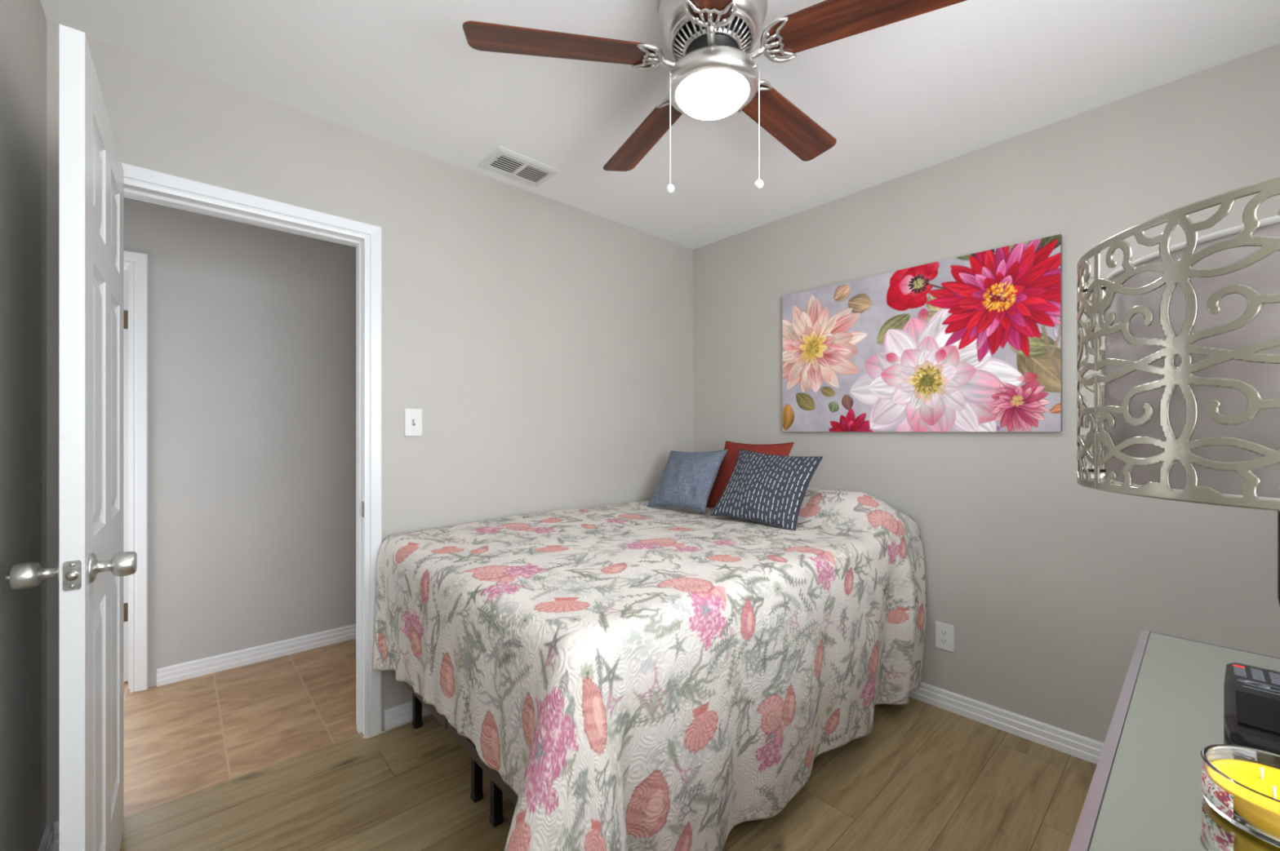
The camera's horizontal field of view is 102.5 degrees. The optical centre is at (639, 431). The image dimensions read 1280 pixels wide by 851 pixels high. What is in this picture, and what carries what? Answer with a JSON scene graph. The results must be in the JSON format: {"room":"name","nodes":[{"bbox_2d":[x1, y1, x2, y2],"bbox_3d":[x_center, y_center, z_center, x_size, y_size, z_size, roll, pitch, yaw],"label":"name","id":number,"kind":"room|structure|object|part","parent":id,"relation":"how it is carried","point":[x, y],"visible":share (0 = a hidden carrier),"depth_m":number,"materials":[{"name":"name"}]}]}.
{"room":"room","nodes":[
{"label":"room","id":0,"kind":"room"},
{"bbox_2d":[0,0,46,850],"bbox_3d":[-0.754,0.013,0.341,0.100,2.440,3.050,0,0,-42],"label":"wall","id":1,"kind":"structure","parent":0,"point":[23,23],"depth_m":1.27,"materials":[{"name":"paint"}]},
{"bbox_2d":[37,823,53,850],"bbox_3d":[-0.745,1.192,0.417,0.016,0.081,2.950,0,0,-42],"label":"baseboard","id":2,"kind":"structure","parent":1,"relation":"attached to","point":[46,844],"depth_m":1.47,"materials":[{"name":"white paint"}]},
{"bbox_2d":[4,24,137,850],"bbox_3d":[-1.370,0.211,1.284,0.182,2.019,0.738,0,0,-42],"label":"door","id":3,"kind":"structure","parent":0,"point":[91,569],"depth_m":1.06,"materials":[{"name":"white paint"}]},
{"bbox_3d":[-1.204,0.285,1.024,0.079,0.063,0.063,0,0,-42],"label":"knob","id":4,"kind":"part","parent":3,"relation":"part of","materials":[{"name":"silver metal"}]},
{"bbox_3d":[-1.123,0.285,1.015,0.025,0.058,0.002,0,0,-41],"label":"latch plate","id":5,"kind":"part","parent":3,"relation":"part of","materials":[{"name":"metal"}]},
{"bbox_3d":[-1.124,0.285,1.095,0.071,0.063,0.063,0,0,-42],"label":"knob","id":6,"kind":"part","parent":3,"relation":"part of","materials":[{"name":"silver metal"}]},
{"bbox_2d":[123,197,355,688],"bbox_3d":[-1.487,0.013,3.349,5.200,2.440,0.120,0,0,-42],"label":"wall","id":7,"kind":"structure","parent":0,"point":[251,329],"depth_m":2.71,"materials":[{"name":"paint"}]},
{"bbox_2d":[123,270,128,682],"bbox_3d":[-2.736,0.211,2.772,0.045,2.019,0.710,0,0,-42],"label":"door","id":8,"kind":"structure","parent":7,"relation":"in","point":[125,272],"depth_m":2.51,"materials":[{"name":"white paint"}]},
{"bbox_2d":[123,250,147,693],"bbox_3d":[-2.713,0.192,2.240,0.820,2.083,0.156,0,0,-42],"label":"door frame","id":9,"kind":"structure","parent":7,"relation":"attached to","point":[135,263],"depth_m":2.44,"materials":[{"name":"white paint"}]},
{"bbox_2d":[156,624,355,686],"bbox_3d":[-0.964,1.192,3.731,3.712,0.081,0.016,0,0,-42],"label":"baseboard","id":10,"kind":"structure","parent":7,"relation":"attached to","point":[195,668],"depth_m":2.73,"materials":[{"name":"white paint"}]},
{"bbox_2d":[46,20,693,839],"bbox_3d":[-0.769,0.013,2.462,2.925,2.440,0.115,0,0,-42],"label":"wall","id":11,"kind":"structure","parent":0,"point":[544,346],"depth_m":2.33,"materials":[{"name":"paint"}]},
{"bbox_2d":[53,820,59,850],"bbox_3d":[-1.707,1.192,1.525,0.044,0.081,0.016,0,0,-42],"label":"baseboard","id":12,"kind":"structure","parent":11,"relation":"attached to","point":[56,827],"depth_m":1.51,"materials":[{"name":"white paint"}]},
{"bbox_2d":[121,162,432,738],"bbox_3d":[-1.330,0.199,1.948,1.048,2.073,0.160,0,0,-42],"label":"door frame","id":13,"kind":"structure","parent":11,"relation":"attached to","point":[140,184],"depth_m":2.07,"materials":[{"name":"white paint"}]},
{"bbox_3d":[-1.125,0.317,2.085,0.004,0.063,0.039,0,0,-42],"label":"strike plate","id":14,"kind":"part","parent":13,"relation":"part of","materials":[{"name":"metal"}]},
{"bbox_2d":[384,701,431,729],"bbox_3d":[-0.353,1.192,2.751,1.889,0.081,0.016,0,0,-42],"label":"baseboard","id":15,"kind":"structure","parent":11,"relation":"attached to","point":[395,716],"depth_m":2.15,"materials":[{"name":"white paint"}]},
{"bbox_2d":[404,408,422,436],"bbox_3d":[-0.966,-0.039,2.194,0.074,0.120,0.018,0,0,-42],"label":"light switch","id":16,"kind":"object","parent":11,"relation":"attached to","point":[412,417],"visible":1,"depth_m":2.19,"materials":[{"name":"white plastic"}]},
{"bbox_2d":[57,638,1097,850],"bbox_3d":[-0.667,1.258,2.443,5.200,0.050,6.050,0,0,-42],"label":"floor","id":17,"kind":"structure","parent":0,"point":[926,777],"depth_m":1.80,"materials":[{"name":"brown wood"}]},
{"bbox_2d":[392,670,886,827],"bbox_3d":[0.081,1.060,2.241,1.882,0.346,1.283,0,0,-42],"label":"frame","id":18,"kind":"object","parent":17,"relation":"on","point":[497,785],"visible":0.16,"depth_m":1.61,"materials":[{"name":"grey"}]},
{"bbox_3d":[-0.931,1.074,2.146,0.030,0.294,0.030,0,0,-42],"label":"leg","id":19,"kind":"part","parent":18,"relation":"part of","materials":[{"name":"black"}]},
{"bbox_3d":[-0.815,0.907,1.850,0.028,0.040,0.661,0,0,-42],"label":"rail","id":20,"kind":"part","parent":18,"relation":"part of","materials":[{"name":"grey"}]},
{"bbox_3d":[-0.547,1.074,1.722,0.030,0.294,0.030,0,0,-42],"label":"leg","id":21,"kind":"part","parent":18,"relation":"part of","materials":[{"name":"black wood"}]},
{"bbox_3d":[-0.382,0.907,1.371,0.028,0.040,0.614,0,0,-42],"label":"rail","id":22,"kind":"part","parent":18,"relation":"part of","materials":[{"name":"grey wood"}]},
{"bbox_3d":[-0.453,1.074,1.618,0.030,0.294,0.030,0,0,-42],"label":"leg","id":23,"kind":"part","parent":18,"relation":"part of","materials":[{"name":"black wood"}]},
{"bbox_2d":[373,487,926,850],"bbox_3d":[0.122,1.031,2.050,2.109,0.394,1.649,0,0,-42],"label":"bedspread","id":24,"kind":"object","parent":18,"relation":"on","point":[640,677],"visible":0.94,"depth_m":1.51,"materials":[{"name":"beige fabric"}]},
{"bbox_2d":[646,449,728,511],"bbox_3d":[0.255,0.258,2.809,0.413,0.327,0.228,0,0,44],"label":"throw pillow","id":25,"kind":"object","parent":24,"relation":"on","point":[686,480],"visible":1,"depth_m":2.74,"materials":[{"name":"fabric"}]},
{"bbox_2d":[706,440,794,507],"bbox_3d":[0.556,0.236,2.685,0.182,0.366,0.466,0,0,-36],"label":"throw pillow","id":26,"kind":"object","parent":24,"relation":"on","point":[726,467],"visible":0.38,"depth_m":2.75,"materials":[{"name":"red fabric"}]},
{"bbox_2d":[709,448,822,530],"bbox_3d":[0.600,0.266,2.472,0.468,0.349,0.257,0,0,43],"label":"throw pillow","id":27,"kind":"object","parent":24,"relation":"on","point":[771,490],"visible":1,"depth_m":2.40,"materials":[{"name":"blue fabric"}]},
{"bbox_2d":[1068,630,1279,850],"bbox_3d":[0.696,0.808,0.446,1.140,0.850,0.480,0,0,-42],"label":"dresser","id":28,"kind":"object","parent":17,"relation":"on","point":[1144,793],"visible":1,"depth_m":0.60,"materials":[{"name":"grey wood"}]},
{"bbox_2d":[1076,175,1279,511],"bbox_3d":[0.506,0.117,0.361,0.303,0.531,0.303,0,0,-42],"label":"table lamp","id":29,"kind":"object","parent":28,"relation":"on","point":[1188,366],"visible":1,"depth_m":0.34,"materials":[{"name":"silver metal"}]},
{"bbox_3d":[0.506,-0.128,0.361,0.268,0.004,0.268,0,0,-42],"label":"liner trim","id":30,"kind":"part","parent":29,"relation":"part of","materials":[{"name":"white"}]},
{"bbox_3d":[0.506,0.042,0.361,0.268,0.004,0.268,0,0,-42],"label":"liner trim","id":31,"kind":"part","parent":29,"relation":"part of","materials":[{"name":"white metal"}]},
{"bbox_2d":[1200,744,1279,848],"bbox_3d":[0.627,0.360,0.500,0.109,0.046,0.109,0,0,-42],"label":"candle","id":32,"kind":"object","parent":28,"relation":"on","point":[1241,784],"visible":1,"depth_m":0.51,"materials":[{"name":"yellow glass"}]},
{"bbox_2d":[1223,662,1279,755],"bbox_3d":[0.852,0.370,0.699,0.312,0.025,0.078,0,0,-42],"label":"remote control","id":33,"kind":"object","parent":28,"relation":"on","point":[1251,695],"visible":0.97,"depth_m":0.67,"materials":[{"name":"black plastic"}]},
{"bbox_3d":[0.801,0.360,0.652,0.117,0.003,0.057,0,0,-42],"label":"gloss panel","id":34,"kind":"part","parent":33,"relation":"part of","materials":[{"name":"black plastic"}]},
{"bbox_2d":[1276,511,1279,608],"bbox_3d":[1.222,0.191,0.665,0.065,0.385,0.498,0,0,-42],"label":"television","id":35,"kind":"object","parent":28,"relation":"on","point":[1277,512],"visible":0.42,"depth_m":0.84,"materials":[{"name":"black plastic"}]},
{"bbox_2d":[40,0,1279,249],"bbox_3d":[0.292,-1.232,1.365,3.025,0.050,3.165,0,0,-42],"label":"ceiling","id":36,"kind":"structure","parent":0,"point":[899,99],"depth_m":1.75,"materials":[{"name":"white paint"}]},
{"bbox_2d":[477,146,559,186],"bbox_3d":[-0.551,-1.196,2.346,0.306,0.022,0.206,0,0,-42],"label":"ceiling vent","id":37,"kind":"object","parent":36,"relation":"in","point":[503,161],"visible":1,"depth_m":2.33,"materials":[{"name":"white plastic"}]},
{"bbox_2d":[462,0,967,193],"bbox_3d":[0.229,-0.922,1.460,1.231,0.569,1.277,0,0,-42],"label":"ceiling fan","id":38,"kind":"object","parent":36,"relation":"hanging from","point":[714,75],"visible":1,"depth_m":1.36,"materials":[{"name":"brown wood"}]},
{"bbox_3d":[-0.200,-1.026,1.366,0.510,0.031,0.130,0,0,-9],"label":"blade","id":39,"kind":"part","parent":38,"relation":"part of","materials":[{"name":"brown wood"}]},
{"bbox_3d":[0.019,-1.026,1.789,0.130,0.031,0.510,0,0,-27],"label":"blade","id":40,"kind":"part","parent":38,"relation":"part of","materials":[{"name":"brown wood"}]},
{"bbox_3d":[0.081,-0.810,1.373,0.002,0.307,0.002,0,0,3],"label":"pull chain","id":41,"kind":"part","parent":38,"relation":"part of","materials":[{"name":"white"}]},
{"bbox_3d":[0.134,-1.026,1.027,0.130,0.031,0.510,0,0,9],"label":"blade","id":42,"kind":"part","parent":38,"relation":"part of","materials":[{"name":"brown wood"}]},
{"bbox_3d":[0.201,-0.922,1.427,0.193,0.050,0.193,0,0,-42],"label":"light globe","id":43,"kind":"part","parent":38,"relation":"part of","materials":[{"name":"white glass"}]},
{"bbox_3d":[0.318,-0.815,1.368,0.002,0.296,0.002,0,0,3],"label":"pull chain","id":44,"kind":"part","parent":38,"relation":"part of","materials":[{"name":"white metal"}]},
{"bbox_3d":[0.485,-1.026,1.716,0.511,0.031,0.136,0,0,-42],"label":"blade","id":45,"kind":"part","parent":38,"relation":"part of","materials":[{"name":"brown wood"}]},
{"bbox_3d":[0.560,-1.026,1.240,0.510,0.031,0.130,0,0,27],"label":"blade","id":46,"kind":"part","parent":38,"relation":"part of","materials":[{"name":"brown wood"}]},
{"bbox_2d":[693,43,1279,743],"bbox_3d":[1.376,0.013,2.347,0.100,2.440,3.165,0,0,-42],"label":"wall","id":47,"kind":"structure","parent":0,"point":[1048,584],"depth_m":2.04,"materials":[{"name":"paint"}]},
{"bbox_2d":[782,234,1062,431],"bbox_3d":[1.215,-0.378,2.427,0.028,0.758,1.216,0,0,-42],"label":"painting","id":48,"kind":"object","parent":47,"relation":"attached to","point":[972,342],"visible":1,"depth_m":2.29,"materials":[{"name":"fabric"}]},
{"bbox_2d":[934,621,954,653],"bbox_3d":[1.356,0.914,2.287,0.010,0.120,0.077,0,0,-42],"label":"power outlet","id":49,"kind":"object","parent":47,"relation":"attached to","point":[944,633],"visible":1,"depth_m":2.28,"materials":[{"name":"white plastic"}]},
{"bbox_2d":[939,629,947,635],"bbox_3d":[1.354,0.894,2.285,0.004,0.024,0.033,0,0,-42],"label":"receptacle","id":50,"kind":"object","parent":49,"relation":"attached to","point":[942,632],"depth_m":2.29,"materials":[{"name":"white plastic"}]},
{"bbox_2d":[939,638,947,644],"bbox_3d":[1.354,0.933,2.285,0.004,0.024,0.033,0,0,-42],"label":"receptacle","id":51,"kind":"object","parent":49,"relation":"attached to","point":[942,641],"depth_m":2.29,"materials":[{"name":"white plastic"}]},
{"bbox_2d":[908,682,1103,764],"bbox_3d":[1.338,1.192,2.302,0.016,0.081,2.950,0,0,-42],"label":"baseboard","id":52,"kind":"structure","parent":47,"relation":"attached to","point":[1087,749],"depth_m":2.09,"materials":[{"name":"white paint"}]}
]}

